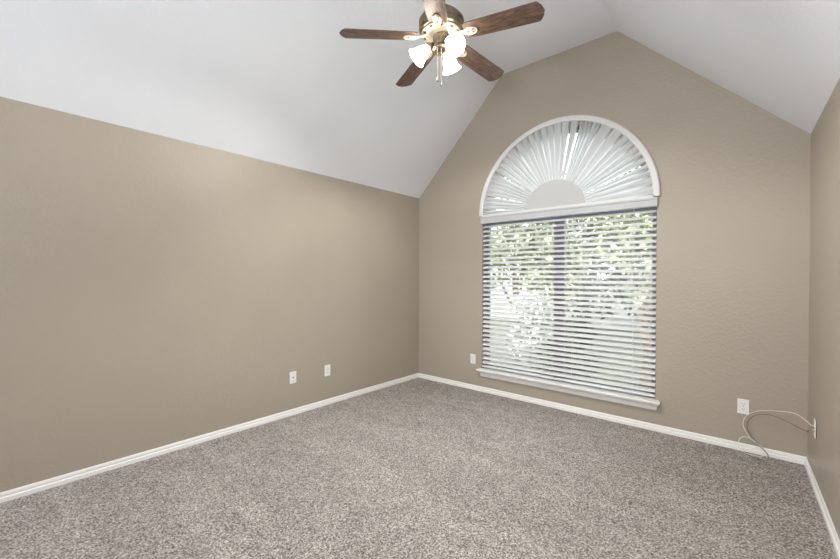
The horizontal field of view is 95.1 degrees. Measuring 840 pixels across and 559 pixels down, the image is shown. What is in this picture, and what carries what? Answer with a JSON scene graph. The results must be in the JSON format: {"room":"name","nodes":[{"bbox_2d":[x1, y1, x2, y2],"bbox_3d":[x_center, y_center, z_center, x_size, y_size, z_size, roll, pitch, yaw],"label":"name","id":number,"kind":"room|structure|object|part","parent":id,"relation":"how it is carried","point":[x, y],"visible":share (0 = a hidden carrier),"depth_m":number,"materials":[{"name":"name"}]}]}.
{"room":"empty bedroom","nodes":[
{"label":"empty bedroom","id":0,"kind":"room"},
{"bbox_2d":[0,97,418,492],"bbox_3d":[-2.386,0.133,2.524,0.140,2.480,7.422,1,0,40],"label":"wall","id":1,"kind":"structure","parent":0,"point":[156,291],"depth_m":2.95,"materials":[{"name":"beige paint"}]},
{"bbox_2d":[0,373,418,502],"bbox_3d":[-2.331,1.312,2.481,0.016,0.083,7.142,1,0,40],"label":"baseboard","id":2,"kind":"structure","parent":1,"relation":"attached to","point":[39,486],"depth_m":2.96,"materials":[{"name":"white"}]},
{"bbox_2d":[290,371,295,383],"bbox_3d":[-1.241,0.958,3.760,0.009,0.116,0.072,1,0,40],"label":"wall jack","id":3,"kind":"object","parent":1,"relation":"attached to","point":[292,374],"visible":1,"depth_m":3.76,"materials":[{"name":"white plastic"}]},
{"bbox_2d":[325,364,329,375],"bbox_3d":[-0.978,0.962,4.069,0.009,0.116,0.072,1,0,40],"label":"power outlet","id":4,"kind":"object","parent":1,"relation":"attached to","point":[327,367],"visible":1,"depth_m":4.06,"materials":[{"name":"white plastic"}]},
{"bbox_2d":[0,378,837,558],"bbox_3d":[-0.875,1.404,1.238,4.126,0.126,7.422,1,0,40],"label":"floor","id":5,"kind":"structure","parent":0,"point":[417,468],"depth_m":2.35,"materials":[{"name":"beige carpet"}]},
{"bbox_2d":[0,0,839,197],"bbox_3d":[-0.862,-1.689,1.218,4.089,1.504,7.422,1,0,40],"label":"ceiling","id":6,"kind":"structure","parent":0,"point":[274,81],"depth_m":2.88,"materials":[{"name":"white paint"}]},
{"bbox_2d":[339,0,544,86],"bbox_3d":[0.181,-1.792,2.561,1.257,1.067,1.239,1,0,40],"label":"ceiling fan","id":7,"kind":"object","parent":6,"relation":"hanging from","point":[442,26],"visible":1,"depth_m":2.47,"materials":[{"name":"brown wood"}]},
{"bbox_3d":[-0.269,-1.583,2.487,0.498,0.006,0.144,-3,12,-8],"label":"blade","id":8,"kind":"part","parent":7,"relation":"part of","materials":[{"name":"brown wood"}]},
{"bbox_3d":[-0.040,-1.585,2.916,0.144,0.006,0.498,-13,3,-26],"label":"blade","id":9,"kind":"part","parent":7,"relation":"part of","materials":[{"name":"brown wood"}]},
{"bbox_3d":[-0.011,-1.484,2.542,0.135,0.139,0.130,1,0,40],"label":"lamp shade","id":10,"kind":"part","parent":7,"relation":"part of","materials":[{"name":"white glass"}]},
{"bbox_3d":[0.068,-1.580,2.137,0.144,0.006,0.498,12,5,9],"label":"blade","id":11,"kind":"part","parent":7,"relation":"part of","materials":[{"name":"brown wood"}]},
{"bbox_3d":[0.114,-1.426,2.500,0.004,0.227,0.004,0,0,4],"label":"pull chain","id":12,"kind":"part","parent":7,"relation":"part of","materials":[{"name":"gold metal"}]},
{"bbox_3d":[0.208,-1.484,2.679,0.138,0.140,0.123,0,0,-30],"label":"lamp shade","id":13,"kind":"part","parent":7,"relation":"part of","materials":[{"name":"white glass"}]},
{"bbox_3d":[0.198,-1.504,2.438,0.076,0.075,0.053,1,0,40],"label":"bulb","id":14,"kind":"part","parent":7,"relation":"part of","materials":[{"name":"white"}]},
{"bbox_3d":[0.207,-1.482,2.416,0.140,0.140,0.128,1,0,40],"label":"lamp shade","id":15,"kind":"part","parent":7,"relation":"part of","materials":[{"name":"white glass"}]},
{"bbox_3d":[0.439,-1.583,2.831,0.498,0.006,0.144,4,-14,-44],"label":"blade","id":16,"kind":"part","parent":7,"relation":"part of","materials":[{"name":"brown wood"}]},
{"bbox_3d":[0.506,-1.580,2.349,0.498,0.006,0.144,4,-10,28],"label":"blade","id":17,"kind":"part","parent":7,"relation":"part of","materials":[{"name":"brown wood"}]},
{"bbox_2d":[419,32,810,457],"bbox_3d":[1.447,-0.476,4.038,3.997,3.708,0.140,1,0,40],"label":"wall","id":18,"kind":"structure","parent":0,"point":[733,257],"depth_m":3.25,"materials":[{"name":"beige paint"}]},
{"bbox_2d":[470,354,475,363],"bbox_3d":[0.638,0.957,4.635,0.072,0.116,0.009,1,0,40],"label":"power outlet","id":19,"kind":"object","parent":18,"relation":"attached to","point":[472,356],"visible":1,"depth_m":4.63,"materials":[{"name":"white plastic"}]},
{"bbox_2d":[476,367,659,410],"bbox_3d":[1.412,1.105,3.977,1.857,0.092,0.150,1,0,40],"label":"trim","id":20,"kind":"structure","parent":18,"relation":"attached to","point":[647,402],"depth_m":3.83,"materials":[{"name":"white wood"}]},
{"bbox_2d":[485,128,656,393],"bbox_3d":[1.475,-0.245,4.048,1.781,2.636,0.060,1,0,40],"label":"window","id":21,"kind":"structure","parent":18,"relation":"in","point":[648,208],"depth_m":4.01,"materials":[{"name":"grey plastic"}]},
{"bbox_2d":[480,197,657,396],"bbox_3d":[1.418,0.157,3.986,1.795,1.768,0.084,1,0,40],"label":"window blind","id":22,"kind":"object","parent":21,"relation":"attached to","point":[647,202],"visible":0.91,"depth_m":3.87,"materials":[{"name":"grey plastic"}]},
{"bbox_3d":[1.322,0.184,4.089,0.002,1.674,0.050,1,0,40],"label":"ladder cord","id":23,"kind":"part","parent":22,"relation":"part of","materials":[{"name":"white fabric"}]},
{"bbox_3d":[1.425,1.031,4.003,1.771,0.018,0.052,1,0,40],"label":"rail","id":24,"kind":"part","parent":22,"relation":"part of","materials":[{"name":"white plastic"}]},
{"bbox_3d":[1.550,0.186,3.894,0.002,1.674,0.050,1,0,40],"label":"ladder cord","id":25,"kind":"part","parent":22,"relation":"part of","materials":[{"name":"white fabric"}]},
{"bbox_3d":[1.965,0.190,3.540,0.002,1.674,0.050,1,0,40],"label":"ladder cord","id":26,"kind":"part","parent":22,"relation":"part of","materials":[{"name":"white fabric"}]},
{"bbox_2d":[479,115,660,216],"bbox_3d":[1.405,-1.194,3.962,1.844,0.934,0.033,1,0,40],"label":"shade","id":27,"kind":"object","parent":21,"relation":"attached to","point":[604,150],"visible":1,"depth_m":3.87,"materials":[{"name":"white"}]},
{"bbox_3d":[1.404,-0.740,3.964,1.746,0.024,0.032,1,0,40],"label":"rail","id":28,"kind":"part","parent":27,"relation":"part of","materials":[{"name":"white plastic"}]},
{"bbox_2d":[419,373,805,464],"bbox_3d":[1.389,1.317,3.990,3.717,0.083,0.016,1,0,40],"label":"baseboard","id":29,"kind":"structure","parent":18,"relation":"attached to","point":[776,454],"depth_m":3.48,"materials":[{"name":"white wood"}]},
{"bbox_2d":[737,398,748,414],"bbox_3d":[2.535,0.997,3.016,0.072,0.116,0.009,1,0,40],"label":"power outlet","id":30,"kind":"object","parent":18,"relation":"attached to","point":[742,404],"visible":1,"depth_m":3.02,"materials":[{"name":"white plastic"}]},
{"bbox_2d":[808,78,839,538],"bbox_3d":[0.597,0.169,-0.021,0.140,2.463,7.426,1,0,39],"label":"wall","id":31,"kind":"structure","parent":0,"point":[824,265],"depth_m":2.27,"materials":[{"name":"beige paint"}]},
{"bbox_2d":[811,418,815,438],"bbox_3d":[2.571,0.970,2.513,0.019,0.116,0.072,1,0,41],"label":"cable plate","id":32,"kind":"object","parent":31,"relation":"attached to","point":[814,425],"visible":1,"depth_m":2.49,"materials":[{"name":"white plastic"}]},
{"bbox_2d":[738,410,810,459],"bbox_3d":[2.577,1.139,2.774,0.096,0.413,0.503,0,0,-7],"label":"coaxial cable","id":33,"kind":"object","parent":32,"relation":"attached to","point":[762,410],"visible":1,"depth_m":2.92,"materials":[{"name":"white plastic"}]},
{"bbox_2d":[744,414,810,459],"bbox_3d":[2.573,1.161,2.753,0.103,0.362,0.462,0,0,-8],"label":"cable","id":34,"kind":"object","parent":32,"relation":"attached to","point":[756,414],"visible":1,"depth_m":2.88,"materials":[{"name":"white plastic"}]},
{"bbox_3d":[2.576,0.970,2.508,0.006,0.116,0.072,1,0,42],"label":"plate","id":35,"kind":"part","parent":32,"relation":"part of","materials":[{"name":"white plastic"}]},
{"bbox_2d":[804,457,839,558],"bbox_3d":[0.533,1.338,0.036,0.016,0.083,7.143,1,0,39],"label":"baseboard","id":36,"kind":"structure","parent":31,"relation":"attached to","point":[832,531],"depth_m":2.19,"materials":[{"name":"white"}]},
{"label":"outside","id":37,"kind":"structure","parent":0,"visible":0},
{"bbox_2d":[490,315,651,387],"bbox_3d":[14.405,1.734,19.981,56.000,0.150,40.908,1,0,40],"label":"ground","id":38,"kind":"structure","parent":37,"point":[632,315],"depth_m":9.02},
{"bbox_2d":[506,292,553,367],"bbox_3d":[1.994,0.958,6.852,0.981,1.537,0.964,1,0,40],"label":"shrub","id":39,"kind":"object","parent":38,"relation":"on","point":[521,293],"visible":0.31,"depth_m":6.70,"materials":[{"name":"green plant"}]},
{"bbox_2d":[491,171,593,355],"bbox_3d":[2.212,-0.408,8.427,3.024,4.244,2.070,1,0,40],"label":"tree","id":40,"kind":"object","parent":38,"relation":"on","point":[545,223],"visible":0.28,"depth_m":7.92,"materials":[{"name":"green plant"}]},
{"bbox_2d":[533,320,599,377],"bbox_3d":[2.103,1.125,5.564,0.937,1.220,0.916,1,0,40],"label":"shrub","id":41,"kind":"object","parent":38,"relation":"on","point":[566,320],"visible":0.23,"depth_m":5.33,"materials":[{"name":"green plant"}]},
{"bbox_2d":[491,220,644,314],"bbox_3d":[8.847,-0.879,22.684,12.800,5.000,7.000,1,0,40],"label":"house","id":42,"kind":"structure","parent":38,"relation":"on","point":[611,268],"depth_m":20.80,"materials":[{"name":"grey"}]},
{"bbox_2d":[490,278,651,332],"bbox_3d":[6.255,0.770,13.116,16.500,1.800,0.070,1,0,40],"label":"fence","id":43,"kind":"object","parent":38,"relation":"on","point":[504,283],"visible":0.06,"depth_m":13.25,"materials":[{"name":"grey"}]},
{"bbox_2d":[499,166,651,339],"bbox_3d":[4.934,-0.901,10.288,6.254,5.224,2.812,1,0,40],"label":"tree","id":44,"kind":"object","parent":38,"relation":"on","point":[568,221],"visible":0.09,"depth_m":10.16,"materials":[{"name":"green plant"}]},
{"bbox_2d":[578,184,652,386],"bbox_3d":[3.632,-0.026,6.138,2.179,3.519,1.516,1,0,40],"label":"tree","id":45,"kind":"object","parent":38,"relation":"on","point":[643,214],"visible":0.18,"depth_m":6.12,"materials":[{"name":"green plant"}]}
]}

